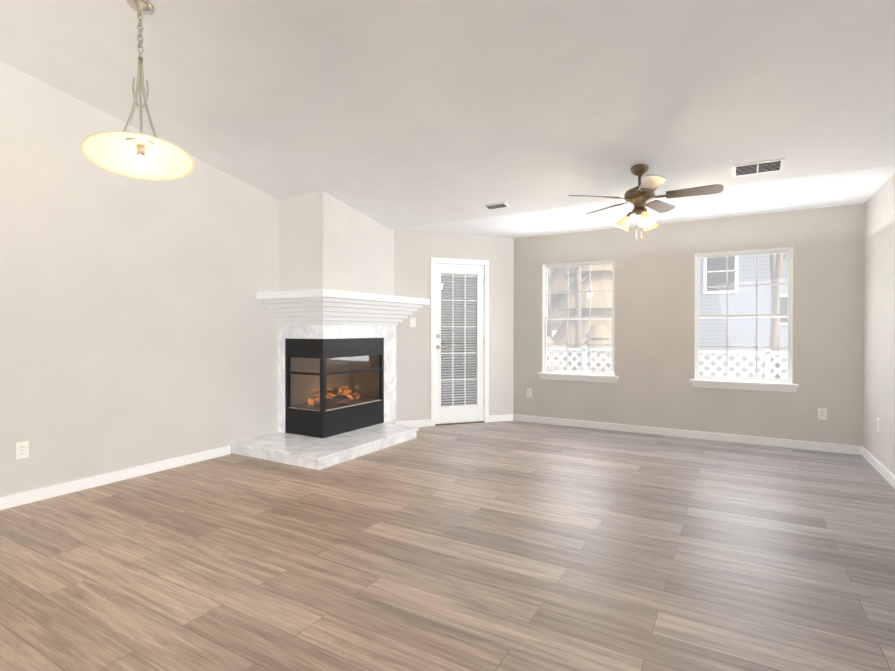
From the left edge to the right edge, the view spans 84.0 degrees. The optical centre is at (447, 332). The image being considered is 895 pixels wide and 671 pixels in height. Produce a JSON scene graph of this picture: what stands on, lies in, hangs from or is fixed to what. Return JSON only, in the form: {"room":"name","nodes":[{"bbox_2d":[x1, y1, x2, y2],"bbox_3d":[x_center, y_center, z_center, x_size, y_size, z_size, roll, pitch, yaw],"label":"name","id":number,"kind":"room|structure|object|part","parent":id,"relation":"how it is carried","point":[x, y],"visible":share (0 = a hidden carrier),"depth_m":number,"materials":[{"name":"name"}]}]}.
{"room":"living room","nodes":[
{"label":"living room","id":0,"kind":"room"},
{"bbox_2d":[0,61,278,496],"bbox_3d":[-3.347,-0.734,2.955,0.150,3.872,8.227,0,0,30],"label":"wall","id":1,"kind":"structure","parent":0,"point":[138,325],"depth_m":3.98,"materials":[{"name":"paint"}]},
{"bbox_2d":[16,441,28,458],"bbox_3d":[-2.960,0.820,3.462,0.010,0.116,0.072,0,0,30],"label":"electrical outlet","id":2,"kind":"object","parent":1,"relation":"attached to","point":[22,449],"visible":1,"depth_m":3.46,"materials":[{"name":"white plastic"}]},
{"bbox_2d":[0,445,230,509],"bbox_3d":[-3.706,1.163,2.190,0.014,0.085,6.228,0,0,30],"label":"baseboard","id":3,"kind":"structure","parent":1,"relation":"attached to","point":[39,494],"depth_m":3.90,"materials":[{"name":"white wood"}]},
{"bbox_2d":[279,191,393,295],"bbox_3d":[-1.237,-0.721,5.769,0.642,1.549,1.237,0,0,30],"label":"wall","id":4,"kind":"structure","parent":0,"point":[327,241],"depth_m":5.32,"materials":[{"name":"paint"}]},
{"bbox_2d":[384,420,393,424],"bbox_3d":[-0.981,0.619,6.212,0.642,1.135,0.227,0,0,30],"label":"baseboard","id":5,"kind":"structure","parent":0,"point":[390,422],"depth_m":6.07,"materials":[{"name":"paint"}]},
{"bbox_2d":[0,420,894,670],"bbox_3d":[-0.624,1.266,2.171,5.650,0.120,9.612,0,0,30],"label":"floor","id":6,"kind":"structure","parent":0,"point":[513,545],"depth_m":2.60,"materials":[{"name":"brown wood"}]},
{"bbox_2d":[230,289,429,469],"bbox_3d":[-1.068,0.387,5.512,1.192,1.605,2.178,0,0,30],"label":"fireplace","id":7,"kind":"object","parent":6,"relation":"on","point":[336,376],"visible":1,"depth_m":5.22,"materials":[{"name":"white stone"}]},
{"bbox_3d":[-1.239,0.534,5.587,0.492,0.540,0.946,0,0,30],"label":"glass","id":8,"kind":"part","parent":7,"relation":"part of","materials":[{"name":"clear glass"}]},
{"bbox_2d":[0,0,894,238],"bbox_3d":[-0.624,-2.025,2.155,5.650,1.582,9.612,0,0,30],"label":"ceiling","id":9,"kind":"structure","parent":0,"point":[452,117],"depth_m":3.30,"materials":[{"name":"paint"}]},
{"bbox_2d":[81,0,194,180],"bbox_3d":[-1.684,-1.363,2.728,0.526,0.912,0.530,0,0,30],"label":"pendant light","id":10,"kind":"object","parent":9,"relation":"hanging from","point":[141,155],"visible":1,"depth_m":2.74,"materials":[{"name":"beige glass"}]},
{"bbox_3d":[-1.687,-0.992,2.735,0.532,0.081,0.532,-10,-10,30],"label":"lamp shade","id":11,"kind":"part","parent":10,"relation":"part of","materials":[{"name":"white glass"}]},
{"bbox_3d":[-1.691,-0.947,2.741,0.044,0.060,0.044,0,0,30],"label":"bulb","id":12,"kind":"part","parent":10,"relation":"part of","materials":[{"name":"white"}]},
{"bbox_2d":[483,202,509,209],"bbox_3d":[0.500,-1.281,5.073,0.240,0.015,0.120,0,-9,30],"label":"ceiling vent","id":13,"kind":"object","parent":9,"relation":"in","point":[496,206],"visible":1,"depth_m":5.06,"materials":[{"name":"white metal"}]},
{"bbox_2d":[568,164,723,238],"bbox_3d":[1.608,-1.062,4.046,1.118,0.618,1.156,0,0,30],"label":"ceiling fan","id":14,"kind":"object","parent":9,"relation":"hanging from","point":[640,196],"visible":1,"depth_m":3.98,"materials":[{"name":"brown wood"}]},
{"bbox_3d":[1.569,-1.168,4.061,0.236,0.405,0.236,0,0,30],"label":"motor","id":15,"kind":"part","parent":14,"relation":"part of","materials":[{"name":"brown metal"}]},
{"bbox_2d":[732,158,784,176],"bbox_3d":[2.429,-1.282,3.895,0.340,0.016,0.200,0,-9,30],"label":"ceiling vent","id":16,"kind":"object","parent":9,"relation":"in","point":[762,167],"visible":1,"depth_m":3.88,"materials":[{"name":"white metal"}]},
{"bbox_2d":[394,231,513,424],"bbox_3d":[0.137,-0.060,6.489,1.778,2.490,0.150,0,0,-20],"label":"wall","id":17,"kind":"structure","parent":0,"point":[414,252],"depth_m":6.28,"materials":[{"name":"paint"}]},
{"bbox_2d":[410,318,415,326],"bbox_3d":[-0.429,-0.124,6.197,0.072,0.116,0.018,0,0,-20],"label":"light switch","id":18,"kind":"object","parent":17,"relation":"attached to","point":[412,322],"visible":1,"depth_m":6.20,"materials":[{"name":"white plastic"}]},
{"bbox_2d":[395,414,512,426],"bbox_3d":[0.115,1.143,6.400,1.623,0.085,0.014,0,0,-20],"label":"baseboard","id":19,"kind":"structure","parent":17,"relation":"attached to","point":[426,423],"depth_m":6.26,"materials":[{"name":"white wood"}]},
{"bbox_2d":[441,276,475,406],"bbox_3d":[0.143,0.112,6.471,0.496,1.683,0.012,0,0,-20],"label":"door blind","id":20,"kind":"object","parent":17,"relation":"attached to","point":[458,344],"visible":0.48,"depth_m":6.47,"materials":[{"name":"white plastic"}]},
{"bbox_2d":[435,264,483,423],"bbox_3d":[0.145,0.146,6.464,0.694,2.047,0.052,0,0,-20],"label":"door leaf","id":21,"kind":"structure","parent":17,"relation":"in","point":[457,414],"depth_m":6.47,"materials":[{"name":"white wood"}]},
{"bbox_2d":[436,273,476,405],"bbox_3d":[0.120,0.099,6.443,0.355,1.712,0.473,0,0,30],"label":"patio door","id":22,"kind":"structure","parent":21,"relation":"attached to","point":[442,347],"depth_m":6.47,"materials":[{"name":"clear glass"}]},
{"bbox_3d":[-0.084,0.117,6.335,0.115,0.197,0.053,0,0,-20],"label":"handle","id":23,"kind":"part","parent":22,"relation":"part of","materials":[{"name":"silver metal"}]},
{"bbox_2d":[435,421,483,425],"bbox_3d":[0.137,1.178,6.495,0.700,0.012,0.148,0,0,-20],"label":"patio door sill","id":24,"kind":"structure","parent":17,"relation":"attached to","point":[459,423],"depth_m":6.44,"materials":[{"name":"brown metal"}]},
{"bbox_2d":[431,257,488,425],"bbox_3d":[0.139,0.120,6.482,0.800,2.130,0.166,0,0,-20],"label":"door frame","id":25,"kind":"structure","parent":17,"relation":"attached to","point":[485,263],"depth_m":6.45,"materials":[{"name":"white wood"}]},
{"bbox_2d":[513,204,863,445],"bbox_3d":[2.514,-0.057,5.809,3.925,2.490,0.150,0,0,30],"label":"wall","id":26,"kind":"structure","parent":0,"point":[654,316],"depth_m":5.59,"materials":[{"name":"paint"}]},
{"bbox_2d":[527,388,531,397],"bbox_3d":[1.077,0.799,6.561,0.072,0.116,0.010,0,0,30],"label":"electrical outlet","id":27,"kind":"object","parent":26,"relation":"attached to","point":[529,392],"visible":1,"depth_m":6.55,"materials":[{"name":"white plastic"}]},
{"bbox_2d":[538,372,617,382],"bbox_3d":[1.625,0.568,6.246,1.006,0.086,0.080,0,0,30],"label":"window sill","id":28,"kind":"structure","parent":26,"relation":"attached to","point":[581,377],"depth_m":6.21,"materials":[{"name":"white wood"}]},
{"bbox_2d":[542,259,614,375],"bbox_3d":[1.635,-0.179,6.261,0.914,1.408,0.038,0,0,30],"label":"liner","id":29,"kind":"object","parent":26,"relation":"attached to","point":[543,265],"visible":0.91,"depth_m":6.47,"materials":[{"name":"white"}]},
{"bbox_2d":[544,261,613,374],"bbox_3d":[1.663,-0.179,6.307,0.914,1.408,0.070,0,0,30],"label":"window","id":30,"kind":"structure","parent":26,"relation":"in","point":[567,318],"depth_m":6.30,"materials":[{"name":"white"}]},
{"bbox_2d":[514,414,859,454],"bbox_3d":[2.446,1.146,5.759,3.605,0.085,0.014,0,0,30],"label":"baseboard","id":31,"kind":"structure","parent":26,"relation":"attached to","point":[796,444],"depth_m":5.53,"materials":[{"name":"white wood"}]},
{"bbox_2d":[694,247,792,383],"bbox_3d":[3.171,-0.175,5.360,0.910,1.408,0.038,0,0,30],"label":"liner","id":32,"kind":"object","parent":26,"relation":"attached to","point":[791,306],"visible":1,"depth_m":5.27,"materials":[{"name":"white"}]},
{"bbox_2d":[696,249,791,382],"bbox_3d":[3.198,-0.175,5.406,0.910,1.408,0.070,0,0,30],"label":"window","id":33,"kind":"structure","parent":26,"relation":"in","point":[766,315],"depth_m":5.38,"materials":[{"name":"white"}]},
{"bbox_2d":[689,379,798,392],"bbox_3d":[3.160,0.572,5.345,1.002,0.086,0.080,0,0,30],"label":"window sill","id":34,"kind":"structure","parent":26,"relation":"attached to","point":[757,386],"depth_m":5.31,"materials":[{"name":"white wood"}]},
{"bbox_2d":[818,408,826,419],"bbox_3d":[3.760,0.817,4.988,0.072,0.116,0.010,0,0,30],"label":"electrical outlet","id":35,"kind":"object","parent":26,"relation":"attached to","point":[822,413],"visible":1,"depth_m":4.98,"materials":[{"name":"white plastic"}]},
{"bbox_2d":[863,173,894,475],"bbox_3d":[1.748,-0.723,0.769,0.150,3.872,9.612,0,0,30],"label":"wall","id":36,"kind":"structure","parent":0,"point":[879,319],"depth_m":4.25,"materials":[{"name":"paint"}]},
{"bbox_2d":[860,446,894,488],"bbox_3d":[1.676,1.170,0.821,0.017,0.085,9.312,0,0,30],"label":"baseboard","id":37,"kind":"structure","parent":36,"relation":"attached to","point":[886,474],"depth_m":4.24,"materials":[{"name":"white wood"}]},
{"bbox_2d":[877,417,879,431],"bbox_3d":[3.709,0.795,4.280,0.010,0.116,0.072,0,0,30],"label":"electrical outlet","id":38,"kind":"object","parent":36,"relation":"attached to","point":[878,424],"visible":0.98,"depth_m":4.27,"materials":[{"name":"white plastic"}]},
{"label":"outside","id":39,"kind":"structure","parent":0,"visible":0},
{"bbox_2d":[441,341,572,397],"bbox_3d":[16.748,1.477,28.536,80.000,0.200,53.428,0,0,30],"label":"ground","id":40,"kind":"structure","parent":39,"point":[561,353],"depth_m":27.35,"materials":[{"name":"grey"}]},
{"bbox_2d":[441,398,474,404],"bbox_3d":[2.340,1.353,6.938,11.000,0.260,1.590,0,0,30],"label":"deck","id":41,"kind":"object","parent":40,"relation":"on","point":[454,403],"depth_m":8.55,"materials":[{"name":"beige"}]},
{"bbox_2d":[441,346,787,400],"bbox_3d":[2.670,0.720,7.546,11.860,1.000,0.060,0,0,30],"label":"lattice fence","id":42,"kind":"object","parent":41,"relation":"on","point":[767,372],"depth_m":6.97,"materials":[{"name":"white wood"}]},
{"bbox_2d":[547,268,554,337],"bbox_3d":[3.684,-4.684,15.617,3.727,12.354,4.112,0,0,30],"label":"tree","id":43,"kind":"object","parent":40,"relation":"on","point":[549,329],"depth_m":15.76,"materials":[{"name":"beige plant"}]},
{"bbox_2d":[547,336,565,369],"bbox_3d":[1.786,0.772,9.153,1.200,1.400,1.200,0,0,30],"label":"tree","id":44,"kind":"object","parent":40,"relation":"on","point":[550,341],"depth_m":8.96,"materials":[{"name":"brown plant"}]},
{"bbox_2d":[550,267,574,329],"bbox_3d":[5.005,-2.724,18.378,3.800,8.300,3.800,0,0,30],"label":"tree","id":45,"kind":"object","parent":40,"relation":"on","point":[556,324],"depth_m":17.57,"materials":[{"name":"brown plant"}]},
{"bbox_2d":[551,268,573,359],"bbox_3d":[6.426,-3.259,25.541,4.400,9.300,4.400,0,0,30],"label":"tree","id":46,"kind":"object","parent":40,"relation":"on","point":[552,298],"depth_m":25.45,"materials":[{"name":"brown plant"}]},
{"bbox_2d":[566,346,570,365],"bbox_3d":[5.048,-5.210,20.636,3.846,13.351,4.252,0,0,30],"label":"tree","id":47,"kind":"object","parent":40,"relation":"on","point":[569,355],"depth_m":20.50,"materials":[{"name":"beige plant"}]},
{"bbox_2d":[575,266,580,364],"bbox_3d":[2.518,-4.195,10.504,2.876,11.421,3.945,0,0,30],"label":"tree","id":48,"kind":"object","parent":40,"relation":"on","point":[578,313],"depth_m":10.29,"materials":[{"name":"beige plant"}]},
{"bbox_2d":[573,272,588,367],"bbox_3d":[3.244,-4.397,12.635,4.388,11.806,4.166,0,0,30],"label":"tree","id":49,"kind":"object","parent":40,"relation":"on","point":[584,277],"depth_m":12.64,"materials":[{"name":"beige plant"}]},
{"bbox_2d":[552,264,611,345],"bbox_3d":[3.941,-1.448,13.211,2.600,5.800,2.600,0,0,30],"label":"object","id":50,"kind":"object","parent":40,"relation":"on","point":[601,284],"depth_m":12.57,"materials":[{"name":"brown plant"}]},
{"bbox_2d":[573,325,611,370],"bbox_3d":[2.714,0.673,8.956,1.400,1.600,1.400,0,0,30],"label":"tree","id":51,"kind":"object","parent":40,"relation":"on","point":[597,332],"depth_m":8.76,"materials":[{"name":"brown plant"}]},
{"bbox_2d":[699,253,787,377],"bbox_3d":[8.883,-2.714,16.392,5.300,8.300,6.300,0,0,30],"label":"house","id":52,"kind":"structure","parent":40,"relation":"on","point":[715,269],"depth_m":13.62,"materials":[{"name":"white"}]},
{"bbox_2d":[770,253,782,378],"bbox_3d":[6.847,-4.159,10.577,4.547,11.354,3.688,0,0,30],"label":"tree","id":53,"kind":"object","parent":40,"relation":"on","point":[772,264],"depth_m":10.48,"materials":[{"name":"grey plant"}]},
{"bbox_2d":[769,253,787,377],"bbox_3d":[6.429,-3.782,8.761,4.241,10.619,4.445,0,0,30],"label":"tree","id":54,"kind":"object","parent":40,"relation":"on","point":[778,272],"depth_m":8.98,"materials":[{"name":"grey plant"}]}
]}

